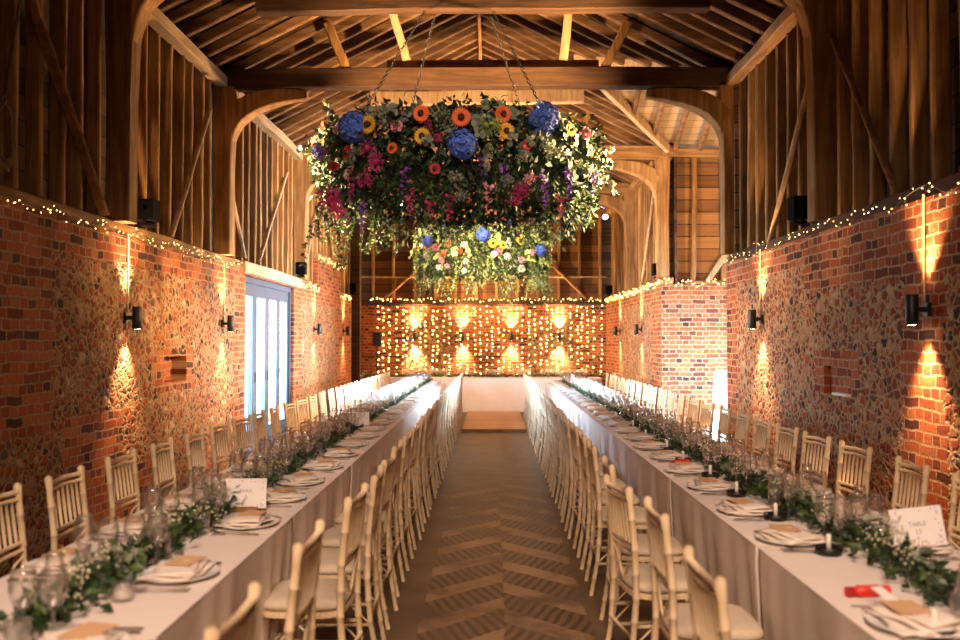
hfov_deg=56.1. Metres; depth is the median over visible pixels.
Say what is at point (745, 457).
napkin
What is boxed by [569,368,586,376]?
chair
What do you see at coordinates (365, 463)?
banquet table
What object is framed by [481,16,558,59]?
rafter
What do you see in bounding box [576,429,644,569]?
chair
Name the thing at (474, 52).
rafter
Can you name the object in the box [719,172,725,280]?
stud
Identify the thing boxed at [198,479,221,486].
dinner plate
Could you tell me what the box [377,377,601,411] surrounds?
head table
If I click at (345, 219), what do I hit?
stud
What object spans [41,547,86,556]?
menu card
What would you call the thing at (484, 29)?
rafter
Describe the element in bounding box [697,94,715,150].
rafter
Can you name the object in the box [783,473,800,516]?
wine glass
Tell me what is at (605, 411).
napkin
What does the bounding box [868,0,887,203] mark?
stud
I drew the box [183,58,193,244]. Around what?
stud
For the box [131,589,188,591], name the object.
fork
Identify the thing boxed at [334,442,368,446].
dinner plate
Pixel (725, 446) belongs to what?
napkin
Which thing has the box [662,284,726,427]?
wall
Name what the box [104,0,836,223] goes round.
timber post
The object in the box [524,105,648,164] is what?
rafter
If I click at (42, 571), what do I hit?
wine glass
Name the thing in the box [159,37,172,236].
stud
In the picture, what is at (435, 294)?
stud
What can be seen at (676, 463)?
menu card
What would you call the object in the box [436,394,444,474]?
chair
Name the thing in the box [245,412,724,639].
floor
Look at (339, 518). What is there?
cushion
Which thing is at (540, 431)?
chair
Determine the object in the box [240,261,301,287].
trim
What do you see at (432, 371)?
chair
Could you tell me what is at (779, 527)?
menu card
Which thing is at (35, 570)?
wine glass
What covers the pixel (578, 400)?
napkin
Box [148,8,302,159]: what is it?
wall plate
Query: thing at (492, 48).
rafter
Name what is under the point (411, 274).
brace
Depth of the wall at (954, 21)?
6.08 m
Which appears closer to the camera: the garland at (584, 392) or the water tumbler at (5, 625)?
the water tumbler at (5, 625)
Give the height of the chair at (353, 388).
0.940 m
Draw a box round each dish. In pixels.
[660,440,673,450]
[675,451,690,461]
[701,465,718,478]
[726,480,746,497]
[764,501,787,521]
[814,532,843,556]
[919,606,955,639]
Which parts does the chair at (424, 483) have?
leg, leg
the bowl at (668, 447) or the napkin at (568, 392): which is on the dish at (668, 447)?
the bowl at (668, 447)
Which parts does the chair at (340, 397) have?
leg, leg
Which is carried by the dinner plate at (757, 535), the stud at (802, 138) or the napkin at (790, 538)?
the napkin at (790, 538)
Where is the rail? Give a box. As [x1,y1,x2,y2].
[361,276,605,277]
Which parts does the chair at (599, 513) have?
rail, leg, leg, seat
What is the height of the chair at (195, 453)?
0.940 m
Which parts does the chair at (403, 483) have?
leg, leg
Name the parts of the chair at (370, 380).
leg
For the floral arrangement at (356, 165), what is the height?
2.790 m
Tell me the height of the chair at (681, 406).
0.940 m
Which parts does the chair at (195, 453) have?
leg, rail, rail, leg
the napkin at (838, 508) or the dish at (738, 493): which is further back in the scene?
the dish at (738, 493)
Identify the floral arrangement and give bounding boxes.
[296,10,618,270]
[408,195,558,305]
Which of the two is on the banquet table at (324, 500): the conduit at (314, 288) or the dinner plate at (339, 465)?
the dinner plate at (339, 465)
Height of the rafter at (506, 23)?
0.822 m
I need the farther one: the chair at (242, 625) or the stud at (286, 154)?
the stud at (286, 154)
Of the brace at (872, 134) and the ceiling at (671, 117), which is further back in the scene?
the ceiling at (671, 117)
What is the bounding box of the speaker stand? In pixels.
[371,332,381,395]
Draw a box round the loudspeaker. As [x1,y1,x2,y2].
[137,199,160,227]
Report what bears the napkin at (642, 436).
on the dinner plate at (626, 437)
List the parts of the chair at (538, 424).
leg, leg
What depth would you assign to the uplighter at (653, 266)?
15.29 m
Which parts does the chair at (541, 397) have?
leg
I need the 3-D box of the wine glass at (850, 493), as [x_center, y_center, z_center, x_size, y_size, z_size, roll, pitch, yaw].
[1.581,0.831,3.767,0.078,0.203,0.078,-1,-2,35]
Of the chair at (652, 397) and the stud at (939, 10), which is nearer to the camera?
the stud at (939, 10)
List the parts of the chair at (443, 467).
leg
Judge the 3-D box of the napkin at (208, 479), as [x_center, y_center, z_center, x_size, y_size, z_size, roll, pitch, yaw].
[-1.514,0.939,5.299,0.198,0.046,0.276,0,-1,-17]
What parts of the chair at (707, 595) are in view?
leg, rail, leg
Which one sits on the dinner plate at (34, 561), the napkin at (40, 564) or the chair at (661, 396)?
the napkin at (40, 564)
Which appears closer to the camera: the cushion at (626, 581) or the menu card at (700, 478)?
the cushion at (626, 581)
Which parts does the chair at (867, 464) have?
leg, rail, rail, leg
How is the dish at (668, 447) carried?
on the banquet table at (647, 476)
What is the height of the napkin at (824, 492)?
0.046 m
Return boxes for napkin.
[16,548,105,573]
[42,624,128,639]
[105,517,156,533]
[134,559,218,582]
[147,494,199,509]
[205,474,237,484]
[213,512,281,529]
[232,460,267,469]
[259,449,282,456]
[266,489,300,500]
[277,440,303,446]
[281,473,319,484]
[293,432,315,437]
[302,460,340,468]
[310,426,331,430]
[318,419,339,423]
[319,448,359,456]
[337,439,364,445]
[348,431,376,437]
[349,405,368,409]
[359,424,385,428]
[371,419,392,423]
[377,414,398,417]
[384,409,403,413]
[392,405,409,408]
[397,401,413,405]
[402,398,417,400]
[407,395,421,398]
[410,393,424,395]
[416,388,430,390]
[567,391,578,393]
[569,393,583,396]
[571,396,588,398]
[574,399,593,402]
[580,402,599,405]
[587,406,605,409]
[593,410,610,413]
[598,415,621,419]
[606,420,631,424]
[614,426,638,431]
[626,433,653,438]
[634,441,665,448]
[651,451,686,458]
[658,420,678,424]
[668,463,703,472]
[669,427,692,430]
[684,433,709,439]
[693,479,730,489]
[696,442,731,447]
[720,452,755,460]
[720,500,772,514]
[742,464,784,472]
[753,527,825,545]
[788,483,830,495]
[830,504,877,517]
[863,599,959,637]
[880,534,954,553]
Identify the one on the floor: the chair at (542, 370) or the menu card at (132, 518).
the chair at (542, 370)
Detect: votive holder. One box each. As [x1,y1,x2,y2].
[111,579,133,602]
[267,482,276,490]
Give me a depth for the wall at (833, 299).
7.10 m
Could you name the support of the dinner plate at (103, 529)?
on the banquet table at (266, 557)
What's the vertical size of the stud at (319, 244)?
1.471 m
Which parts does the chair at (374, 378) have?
leg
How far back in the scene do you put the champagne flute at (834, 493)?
3.63 m
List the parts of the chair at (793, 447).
leg, rail, rail, leg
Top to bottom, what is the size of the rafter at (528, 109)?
1.737 m
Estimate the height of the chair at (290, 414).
0.940 m
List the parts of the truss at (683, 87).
post, post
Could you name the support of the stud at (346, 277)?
on the plate at (342, 294)
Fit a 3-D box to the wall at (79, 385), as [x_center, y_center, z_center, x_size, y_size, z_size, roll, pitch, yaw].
[-3.375,0.249,10.093,0.421,3.150,25.100,0,-1,1]
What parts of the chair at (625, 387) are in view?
leg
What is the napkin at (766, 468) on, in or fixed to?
on the dinner plate
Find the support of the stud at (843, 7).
on the plate at (949, 182)
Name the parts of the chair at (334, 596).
leg, leg, seat, leg, rail, rail, leg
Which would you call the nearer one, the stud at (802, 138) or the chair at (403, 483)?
the chair at (403, 483)
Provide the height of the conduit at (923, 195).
0.710 m
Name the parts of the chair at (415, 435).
leg, leg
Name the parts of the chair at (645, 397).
leg, leg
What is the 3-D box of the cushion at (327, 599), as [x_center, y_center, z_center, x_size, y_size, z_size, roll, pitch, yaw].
[-0.759,1.217,4.004,0.372,0.049,0.402,0,-1,3]
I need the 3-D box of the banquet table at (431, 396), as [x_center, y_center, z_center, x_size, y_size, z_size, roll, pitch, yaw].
[-1.169,1.533,14.312,0.805,0.731,1.805,0,-1,1]
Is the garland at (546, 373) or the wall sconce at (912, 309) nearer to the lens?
the wall sconce at (912, 309)
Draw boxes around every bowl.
[660,445,673,450]
[701,472,718,478]
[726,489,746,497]
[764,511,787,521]
[814,543,843,556]
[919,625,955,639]
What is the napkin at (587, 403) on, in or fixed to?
on the dinner plate
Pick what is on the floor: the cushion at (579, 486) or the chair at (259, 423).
the chair at (259, 423)
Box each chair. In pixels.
[0,482,27,570]
[44,465,88,549]
[104,448,140,523]
[149,437,176,501]
[184,428,206,486]
[204,580,262,639]
[209,420,232,474]
[232,414,254,463]
[252,409,267,452]
[262,482,368,639]
[269,405,281,445]
[283,400,297,438]
[283,519,325,639]
[294,464,385,639]
[295,397,309,431]
[308,393,318,425]
[319,391,326,421]
[322,451,397,629]
[328,388,335,416]
[335,439,404,596]
[336,386,344,413]
[344,384,351,409]
[350,382,357,406]
[352,430,413,570]
[356,380,363,403]
[362,378,368,401]
[367,377,373,398]
[367,422,421,549]
[373,375,377,396]
[375,415,425,531]
[377,374,381,393]
[381,373,386,392]
[385,372,390,389]
[387,410,431,516]
[402,368,419,376]
[415,391,447,467]
[426,405,436,504]
[428,397,443,483]
[428,401,438,492]
[429,368,446,376]
[436,388,449,460]
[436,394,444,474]
[446,382,455,442]
[446,386,452,454]
[449,384,453,448]
[451,380,457,439]
[456,377,459,431]
[457,368,474,374]
[458,376,461,427]
[459,374,462,424]
[460,373,462,421]
[461,372,463,418]
[485,368,502,376]
[513,368,530,376]
[523,373,525,420]
[524,374,527,421]
[525,375,529,426]
[527,378,537,434]
[529,380,537,438]
[531,382,556,442]
[532,384,537,447]
[534,386,544,453]
[536,388,544,459]
[538,391,544,466]
[541,368,558,374]
[541,394,550,473]
[544,397,559,482]
[548,400,562,491]
[551,405,569,502]
[558,409,601,515]
[561,415,602,530]
[567,422,625,548]
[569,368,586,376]
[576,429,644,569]
[584,439,650,595]
[599,455,688,630]
[603,474,688,639]
[605,373,608,389]
[609,374,613,393]
[613,375,617,393]
[617,377,622,397]
[621,378,629,399]
[629,380,634,401]
[635,382,640,404]
[642,384,649,408]
[643,496,763,639]
[648,386,656,412]
[657,388,665,415]
[666,391,675,419]
[677,394,685,424]
[682,544,731,639]
[686,397,700,432]
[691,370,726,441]
[698,401,714,438]
[717,405,731,444]
[734,410,750,452]
[751,416,771,462]
[773,423,798,476]
[799,431,831,486]
[835,440,872,505]
[891,455,930,509]
[947,472,959,550]
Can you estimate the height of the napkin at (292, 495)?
0.046 m
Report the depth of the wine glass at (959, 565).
2.58 m
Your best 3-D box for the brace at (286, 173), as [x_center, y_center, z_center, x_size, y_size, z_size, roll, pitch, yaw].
[-3.119,-1.606,13.633,0.056,1.606,1.723,0,-1,1]
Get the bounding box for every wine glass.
[8,566,38,639]
[38,566,68,607]
[72,517,95,547]
[96,516,118,574]
[123,514,145,571]
[141,490,160,535]
[146,513,168,544]
[161,487,179,512]
[191,482,209,526]
[210,481,227,528]
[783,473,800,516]
[795,471,811,493]
[811,471,827,493]
[814,495,834,525]
[833,495,852,546]
[847,493,867,544]
[865,493,885,520]
[956,565,959,595]
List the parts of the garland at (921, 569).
stem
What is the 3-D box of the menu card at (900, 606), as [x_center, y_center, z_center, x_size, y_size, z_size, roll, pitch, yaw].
[1.277,0.860,2.695,0.100,0.002,0.135,0,-1,0]
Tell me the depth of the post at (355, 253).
21.15 m
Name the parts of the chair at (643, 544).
leg, rail, leg, seat, leg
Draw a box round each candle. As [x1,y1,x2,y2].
[114,588,130,599]
[735,481,737,491]
[774,503,777,514]
[826,534,830,548]
[931,608,937,620]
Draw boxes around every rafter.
[157,0,185,11]
[164,0,220,23]
[178,0,255,37]
[190,6,262,48]
[200,16,288,57]
[209,16,318,66]
[211,16,350,84]
[243,14,389,92]
[244,14,420,94]
[249,15,372,68]
[263,14,460,114]
[265,14,476,119]
[270,16,476,124]
[276,24,477,131]
[283,32,477,136]
[288,40,478,141]
[293,47,478,145]
[297,54,478,148]
[317,14,440,67]
[404,105,469,136]
[405,104,479,138]
[481,14,575,59]
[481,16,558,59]
[481,24,552,59]
[481,32,627,105]
[482,40,642,119]
[482,48,645,134]
[482,55,675,153]
[489,105,635,178]
[489,108,633,182]
[498,14,599,59]
[498,119,630,184]
[498,121,621,181]
[516,105,637,161]
[517,14,626,65]
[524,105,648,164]
[538,14,652,66]
[538,105,650,162]
[550,104,638,144]
[557,104,652,144]
[559,14,681,66]
[574,54,685,66]
[581,14,700,66]
[598,13,727,66]
[600,90,669,152]
[632,90,641,115]
[634,13,744,62]
[653,102,664,135]
[661,13,764,58]
[673,109,689,150]
[688,10,760,44]
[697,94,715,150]
[710,0,770,34]
[725,0,781,22]
[767,0,787,8]
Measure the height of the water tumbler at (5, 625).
0.100 m
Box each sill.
[361,300,605,304]
[832,392,850,396]
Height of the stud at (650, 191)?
2.081 m
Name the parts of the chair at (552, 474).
leg, leg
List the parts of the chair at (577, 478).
leg, leg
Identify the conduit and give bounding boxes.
[127,234,128,311]
[223,262,224,319]
[314,288,314,326]
[619,297,619,328]
[759,250,760,314]
[922,194,925,301]
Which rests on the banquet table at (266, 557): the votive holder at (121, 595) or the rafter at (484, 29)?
the votive holder at (121, 595)
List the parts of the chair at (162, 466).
leg, rail, rail, leg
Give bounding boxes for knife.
[6,579,53,581]
[10,578,59,579]
[89,539,127,540]
[92,538,135,539]
[112,627,143,629]
[129,631,141,633]
[700,493,715,494]
[733,519,767,520]
[734,518,764,518]
[779,548,814,549]
[783,550,814,551]
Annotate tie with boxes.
[363,209,609,217]
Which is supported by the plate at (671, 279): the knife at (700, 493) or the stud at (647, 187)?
the stud at (647, 187)
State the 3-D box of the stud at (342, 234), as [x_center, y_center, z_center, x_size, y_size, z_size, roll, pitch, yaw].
[-3.122,-1.654,20.089,0.131,2.081,0.092,0,-1,1]
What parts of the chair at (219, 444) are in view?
leg, rail, rail, leg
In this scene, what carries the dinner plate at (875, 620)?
on the banquet table at (802, 596)
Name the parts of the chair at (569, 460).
leg, leg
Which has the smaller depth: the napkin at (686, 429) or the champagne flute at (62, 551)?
the champagne flute at (62, 551)
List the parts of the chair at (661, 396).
leg, leg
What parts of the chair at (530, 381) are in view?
leg, leg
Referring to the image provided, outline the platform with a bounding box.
[461,411,526,431]
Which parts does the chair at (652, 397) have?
leg, leg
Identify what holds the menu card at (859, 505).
on the napkin at (838, 508)
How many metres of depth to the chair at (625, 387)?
15.50 m
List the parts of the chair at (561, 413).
leg, leg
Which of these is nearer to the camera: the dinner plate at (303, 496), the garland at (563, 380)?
the dinner plate at (303, 496)
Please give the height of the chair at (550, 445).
0.940 m
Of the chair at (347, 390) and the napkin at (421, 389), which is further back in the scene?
the napkin at (421, 389)
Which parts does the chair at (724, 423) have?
leg, rail, leg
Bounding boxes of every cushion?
[264,579,354,610]
[319,549,373,574]
[322,526,385,547]
[335,507,394,523]
[355,491,404,505]
[569,466,602,476]
[576,477,625,489]
[585,491,639,504]
[595,507,645,523]
[617,564,687,592]
[621,533,682,555]
[659,603,763,639]
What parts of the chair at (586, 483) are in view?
leg, leg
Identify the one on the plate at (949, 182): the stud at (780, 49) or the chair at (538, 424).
the stud at (780, 49)
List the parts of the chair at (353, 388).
leg, leg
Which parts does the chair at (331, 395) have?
leg, leg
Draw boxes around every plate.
[0,184,316,289]
[22,555,105,573]
[38,629,133,639]
[99,521,163,535]
[137,564,219,583]
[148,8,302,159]
[150,501,201,510]
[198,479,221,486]
[215,516,278,529]
[254,453,278,457]
[266,493,306,502]
[277,477,323,485]
[302,463,343,469]
[313,253,339,267]
[319,451,357,457]
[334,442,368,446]
[341,292,351,299]
[347,434,379,437]
[358,427,386,430]
[604,422,629,425]
[605,151,668,216]
[608,278,673,300]
[611,428,641,432]
[623,436,654,439]
[632,444,657,449]
[649,454,688,460]
[664,466,708,473]
[667,148,718,157]
[683,281,726,283]
[686,482,734,491]
[716,505,773,515]
[726,6,796,84]
[729,172,959,261]
[755,533,814,545]
[829,510,883,520]
[864,612,959,637]
[880,539,953,551]
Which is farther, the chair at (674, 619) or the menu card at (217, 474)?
the menu card at (217, 474)
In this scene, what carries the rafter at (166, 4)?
on the wall plate at (158, 21)
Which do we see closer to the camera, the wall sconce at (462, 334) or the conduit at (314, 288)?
the conduit at (314, 288)
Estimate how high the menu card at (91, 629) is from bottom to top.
0.002 m
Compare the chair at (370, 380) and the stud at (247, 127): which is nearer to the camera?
the stud at (247, 127)
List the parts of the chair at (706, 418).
leg, rail, rail, leg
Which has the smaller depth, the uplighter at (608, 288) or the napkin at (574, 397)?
the napkin at (574, 397)
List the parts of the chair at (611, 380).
leg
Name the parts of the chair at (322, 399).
leg, leg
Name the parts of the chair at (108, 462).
leg, rail, rail, leg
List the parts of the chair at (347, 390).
leg, leg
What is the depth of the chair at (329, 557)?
4.42 m
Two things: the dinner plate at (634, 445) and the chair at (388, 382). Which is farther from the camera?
the chair at (388, 382)
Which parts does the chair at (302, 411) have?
leg, rail, rail, leg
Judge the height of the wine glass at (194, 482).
0.203 m
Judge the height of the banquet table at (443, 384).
0.731 m
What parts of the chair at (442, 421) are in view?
leg, leg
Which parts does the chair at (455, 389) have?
leg, leg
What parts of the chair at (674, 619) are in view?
leg, rail, rail, leg, seat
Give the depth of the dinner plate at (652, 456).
6.37 m
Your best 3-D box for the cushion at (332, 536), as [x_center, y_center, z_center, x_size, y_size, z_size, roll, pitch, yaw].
[-0.735,1.243,5.174,0.372,0.049,0.402,0,-1,2]
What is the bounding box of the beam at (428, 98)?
[371,90,583,106]
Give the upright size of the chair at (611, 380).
0.940 m
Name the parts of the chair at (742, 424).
leg, rail, rail, leg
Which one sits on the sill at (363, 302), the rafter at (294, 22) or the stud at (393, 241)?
the stud at (393, 241)
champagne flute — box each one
[44,551,63,629]
[77,514,92,581]
[146,485,158,532]
[147,502,162,565]
[210,474,221,524]
[783,470,795,520]
[833,493,847,551]
[853,484,866,519]
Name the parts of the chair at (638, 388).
leg, leg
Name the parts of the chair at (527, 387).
leg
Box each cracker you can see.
[671,459,689,462]
[844,585,891,596]
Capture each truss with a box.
[213,14,734,255]
[293,112,671,279]
[330,166,635,290]
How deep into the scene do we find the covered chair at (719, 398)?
14.27 m
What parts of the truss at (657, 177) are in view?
post, post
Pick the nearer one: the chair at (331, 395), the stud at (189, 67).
the stud at (189, 67)
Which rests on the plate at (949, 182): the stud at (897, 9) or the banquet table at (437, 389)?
the stud at (897, 9)
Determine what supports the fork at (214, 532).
on the banquet table at (266, 557)
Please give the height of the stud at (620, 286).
2.081 m
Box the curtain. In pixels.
[377,304,602,374]
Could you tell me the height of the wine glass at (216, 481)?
0.203 m
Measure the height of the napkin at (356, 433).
0.046 m
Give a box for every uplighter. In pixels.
[296,262,306,276]
[349,283,356,293]
[605,285,612,295]
[651,263,656,278]
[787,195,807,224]
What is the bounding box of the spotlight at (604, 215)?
[602,208,607,219]
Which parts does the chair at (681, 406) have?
leg, leg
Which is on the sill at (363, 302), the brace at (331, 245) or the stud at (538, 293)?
the stud at (538, 293)
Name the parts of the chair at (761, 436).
leg, rail, rail, leg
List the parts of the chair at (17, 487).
rail, rail, leg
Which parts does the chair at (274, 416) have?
leg, leg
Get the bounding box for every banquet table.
[0,516,293,639]
[132,464,350,638]
[248,436,383,498]
[305,418,402,459]
[340,406,416,435]
[361,397,426,421]
[394,385,440,400]
[407,390,434,408]
[439,381,445,394]
[546,382,568,400]
[552,387,574,407]
[560,393,588,418]
[569,400,608,429]
[582,410,631,457]
[600,424,713,486]
[626,445,798,535]
[671,479,890,625]
[758,547,959,639]
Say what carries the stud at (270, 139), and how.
on the plate at (31, 201)
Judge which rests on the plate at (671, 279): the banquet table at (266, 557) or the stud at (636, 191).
the stud at (636, 191)
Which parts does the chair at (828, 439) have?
leg, rail, rail, leg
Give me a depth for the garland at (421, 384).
16.04 m
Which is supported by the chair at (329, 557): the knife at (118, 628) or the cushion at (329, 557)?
the cushion at (329, 557)
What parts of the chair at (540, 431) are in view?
leg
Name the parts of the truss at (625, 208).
post, post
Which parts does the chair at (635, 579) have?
leg, rail, rail, leg, seat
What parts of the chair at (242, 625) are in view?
leg, rail, leg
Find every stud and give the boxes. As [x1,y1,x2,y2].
[0,0,18,188]
[25,0,43,196]
[48,0,67,203]
[66,0,83,209]
[84,0,101,215]
[134,23,147,229]
[147,26,160,233]
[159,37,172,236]
[171,50,184,241]
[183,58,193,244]
[192,68,204,247]
[202,77,211,250]
[228,221,234,257]
[234,128,243,260]
[243,122,249,261]
[249,121,257,263]
[256,127,261,265]
[262,131,267,266]
[267,136,273,268]
[273,140,278,270]
[278,145,283,272]
[283,150,289,273]
[289,156,292,275]
[305,205,308,281]
[309,190,312,282]
[313,186,317,252]
[318,183,320,253]
[321,185,324,255]
[324,206,327,256]
[327,214,329,257]
[340,234,342,292]
[343,219,345,292]
[345,217,347,293]
[347,219,349,294]
[371,224,374,299]
[391,198,394,299]
[413,200,415,299]
[434,224,436,299]
[454,194,457,299]
[475,203,477,299]
[495,181,497,299]
[516,219,518,299]
[537,177,539,299]
[557,217,560,299]
[578,217,580,299]
[598,207,601,299]
[612,215,612,296]
[613,214,614,295]
[615,212,617,294]
[617,213,618,294]
[619,215,621,293]
[621,218,623,292]
[623,224,625,291]
[635,189,638,287]
[638,186,640,286]
[640,183,643,285]
[644,182,645,284]
[646,184,649,284]
[649,188,652,282]
[653,204,656,281]
[690,158,696,280]
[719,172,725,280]
[738,76,747,250]
[747,68,755,247]
[755,59,764,243]
[765,49,775,241]
[775,37,786,237]
[786,26,798,233]
[796,21,809,229]
[836,0,852,214]
[851,0,868,209]
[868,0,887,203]
[888,0,908,195]
[908,0,929,187]
[929,0,951,180]
[958,0,959,51]
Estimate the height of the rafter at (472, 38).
1.758 m
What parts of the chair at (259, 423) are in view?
leg, rail, rail, leg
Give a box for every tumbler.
[3,615,32,639]
[98,538,118,560]
[151,531,171,562]
[194,510,210,534]
[768,491,782,505]
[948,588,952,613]
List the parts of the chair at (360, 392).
leg, leg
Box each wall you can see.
[0,200,351,577]
[17,0,292,275]
[361,161,611,301]
[361,305,605,402]
[606,186,959,550]
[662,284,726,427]
[669,144,728,283]
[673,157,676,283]
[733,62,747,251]
[774,0,959,204]
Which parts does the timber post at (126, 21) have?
post, post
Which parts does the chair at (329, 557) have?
seat, leg, rail, leg, rail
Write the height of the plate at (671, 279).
0.118 m
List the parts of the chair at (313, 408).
leg, leg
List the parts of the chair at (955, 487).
rail, rail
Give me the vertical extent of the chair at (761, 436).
0.940 m
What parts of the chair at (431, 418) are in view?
leg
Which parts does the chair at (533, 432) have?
leg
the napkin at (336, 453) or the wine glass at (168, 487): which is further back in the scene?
the napkin at (336, 453)
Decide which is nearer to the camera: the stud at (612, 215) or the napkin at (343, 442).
the napkin at (343, 442)
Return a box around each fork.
[130,586,190,589]
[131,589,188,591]
[214,532,259,534]
[215,531,257,533]
[851,605,867,606]
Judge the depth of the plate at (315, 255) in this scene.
17.72 m
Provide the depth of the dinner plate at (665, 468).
5.71 m
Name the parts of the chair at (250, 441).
leg, rail, rail, leg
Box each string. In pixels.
[0,192,243,265]
[303,256,350,299]
[372,297,600,302]
[606,281,659,301]
[661,278,724,287]
[724,182,959,262]
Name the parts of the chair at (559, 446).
leg, leg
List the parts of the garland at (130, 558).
stem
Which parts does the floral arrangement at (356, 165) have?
trailing stem, trailing stem, trailing stem, trailing stem, trailing stem, trailing stem, trailing stem, trailing stem, trailing stem, trailing stem, trailing stem, trailing stem, trailing stem, trailing stem, trailing stem, trailing stem, trailing stem, hanging chain, trailing stem, trailing stem, hanging chain, trailing stem, trailing stem, trailing stem, flower, trailing stem, trailing stem, hoop frame, trailing stem, trailing stem, hanging chain, hanging chain, trailing stem, trailing stem, trailing stem, trailing stem, trailing stem, trailing stem, trailing stem, trailing stem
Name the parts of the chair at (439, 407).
leg, leg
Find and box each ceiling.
[162,0,783,125]
[615,58,718,145]
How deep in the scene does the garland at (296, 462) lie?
5.34 m
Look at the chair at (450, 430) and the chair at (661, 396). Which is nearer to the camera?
the chair at (661, 396)
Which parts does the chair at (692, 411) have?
leg, rail, leg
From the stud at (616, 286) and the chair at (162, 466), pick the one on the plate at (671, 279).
the stud at (616, 286)
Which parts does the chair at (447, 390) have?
leg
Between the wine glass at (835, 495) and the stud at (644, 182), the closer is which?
the wine glass at (835, 495)
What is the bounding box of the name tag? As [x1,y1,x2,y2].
[871,586,897,600]
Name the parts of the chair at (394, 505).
seat, leg, leg, rail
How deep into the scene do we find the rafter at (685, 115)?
14.69 m
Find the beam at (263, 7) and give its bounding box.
[256,0,709,15]
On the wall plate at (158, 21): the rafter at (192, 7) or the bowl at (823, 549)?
the rafter at (192, 7)
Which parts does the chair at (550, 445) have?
leg, leg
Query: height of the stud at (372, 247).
2.440 m
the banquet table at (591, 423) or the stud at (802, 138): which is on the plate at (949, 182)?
the stud at (802, 138)
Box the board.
[477,14,482,107]
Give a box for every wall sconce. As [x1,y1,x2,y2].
[123,306,141,328]
[221,315,233,331]
[313,324,321,334]
[343,326,349,334]
[461,333,464,340]
[509,333,512,340]
[613,327,620,335]
[634,324,641,334]
[748,310,763,328]
[905,294,931,324]
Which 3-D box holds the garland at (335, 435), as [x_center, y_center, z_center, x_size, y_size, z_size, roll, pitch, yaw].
[-1.257,0.914,7.080,0.321,0.187,1.959,0,-1,1]
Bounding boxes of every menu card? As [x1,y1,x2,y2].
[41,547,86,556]
[56,621,119,639]
[116,515,146,521]
[164,555,207,565]
[165,494,190,498]
[210,473,233,476]
[236,510,267,515]
[241,458,261,461]
[270,487,296,491]
[293,472,313,475]
[317,459,332,461]
[333,447,350,449]
[658,450,673,452]
[675,462,690,464]
[698,477,716,480]
[727,451,744,453]
[727,498,754,503]
[752,463,772,465]
[768,524,800,530]
[793,481,819,485]
[838,502,865,507]
[880,600,930,613]
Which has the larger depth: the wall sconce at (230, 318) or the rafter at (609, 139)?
the rafter at (609, 139)
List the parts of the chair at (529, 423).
leg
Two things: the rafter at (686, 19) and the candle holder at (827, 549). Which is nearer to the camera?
the candle holder at (827, 549)
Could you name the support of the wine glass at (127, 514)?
on the banquet table at (266, 557)
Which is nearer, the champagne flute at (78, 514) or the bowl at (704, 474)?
the champagne flute at (78, 514)
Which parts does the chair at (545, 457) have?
leg, leg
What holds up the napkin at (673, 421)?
on the dinner plate
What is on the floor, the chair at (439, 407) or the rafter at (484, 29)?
the chair at (439, 407)
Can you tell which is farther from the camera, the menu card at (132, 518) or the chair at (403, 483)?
the chair at (403, 483)
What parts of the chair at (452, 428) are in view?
leg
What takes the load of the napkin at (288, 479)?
on the dinner plate at (321, 479)
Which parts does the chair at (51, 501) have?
leg, rail, rail, leg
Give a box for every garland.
[0,486,236,635]
[197,443,307,511]
[285,420,352,461]
[330,403,378,433]
[360,369,442,376]
[365,394,396,414]
[380,387,407,403]
[397,381,418,394]
[410,376,426,388]
[417,373,432,382]
[447,370,528,376]
[529,370,617,376]
[559,375,576,384]
[567,380,589,390]
[576,383,602,398]
[591,389,620,407]
[605,397,650,420]
[627,408,688,441]
[659,427,753,476]
[716,456,881,541]
[824,513,959,611]
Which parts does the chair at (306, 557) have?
leg, rail, rail, leg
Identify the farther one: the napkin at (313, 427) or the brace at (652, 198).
the brace at (652, 198)
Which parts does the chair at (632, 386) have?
leg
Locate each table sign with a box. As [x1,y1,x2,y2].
[225,478,266,511]
[348,412,368,429]
[888,505,947,555]
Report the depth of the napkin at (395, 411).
10.31 m
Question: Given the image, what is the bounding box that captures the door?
[245,276,290,457]
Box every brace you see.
[25,0,108,215]
[169,108,211,237]
[235,201,246,257]
[258,172,288,261]
[308,202,317,258]
[327,217,333,257]
[384,272,416,298]
[549,262,586,298]
[640,193,653,286]
[705,255,728,280]
[766,86,805,243]
[827,31,899,195]
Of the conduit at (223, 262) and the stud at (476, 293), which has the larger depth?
the stud at (476, 293)
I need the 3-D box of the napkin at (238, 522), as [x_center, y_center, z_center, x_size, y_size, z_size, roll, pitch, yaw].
[-1.066,0.912,4.124,0.228,0.046,0.296,0,-1,15]
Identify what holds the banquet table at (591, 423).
on the floor
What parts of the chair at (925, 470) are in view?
leg, rail, rail, leg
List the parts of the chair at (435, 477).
leg, leg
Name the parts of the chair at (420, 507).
leg, leg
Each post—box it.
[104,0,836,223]
[350,212,361,407]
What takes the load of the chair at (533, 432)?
on the floor
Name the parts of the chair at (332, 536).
seat, leg, rail, rail, leg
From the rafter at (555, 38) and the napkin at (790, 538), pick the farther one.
the rafter at (555, 38)
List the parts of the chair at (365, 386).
leg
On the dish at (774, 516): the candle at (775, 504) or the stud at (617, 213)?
the candle at (775, 504)
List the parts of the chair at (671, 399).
leg, leg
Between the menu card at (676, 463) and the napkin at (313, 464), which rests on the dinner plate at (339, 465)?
the napkin at (313, 464)
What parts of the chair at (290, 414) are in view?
leg, rail, leg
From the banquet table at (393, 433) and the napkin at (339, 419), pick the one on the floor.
the banquet table at (393, 433)

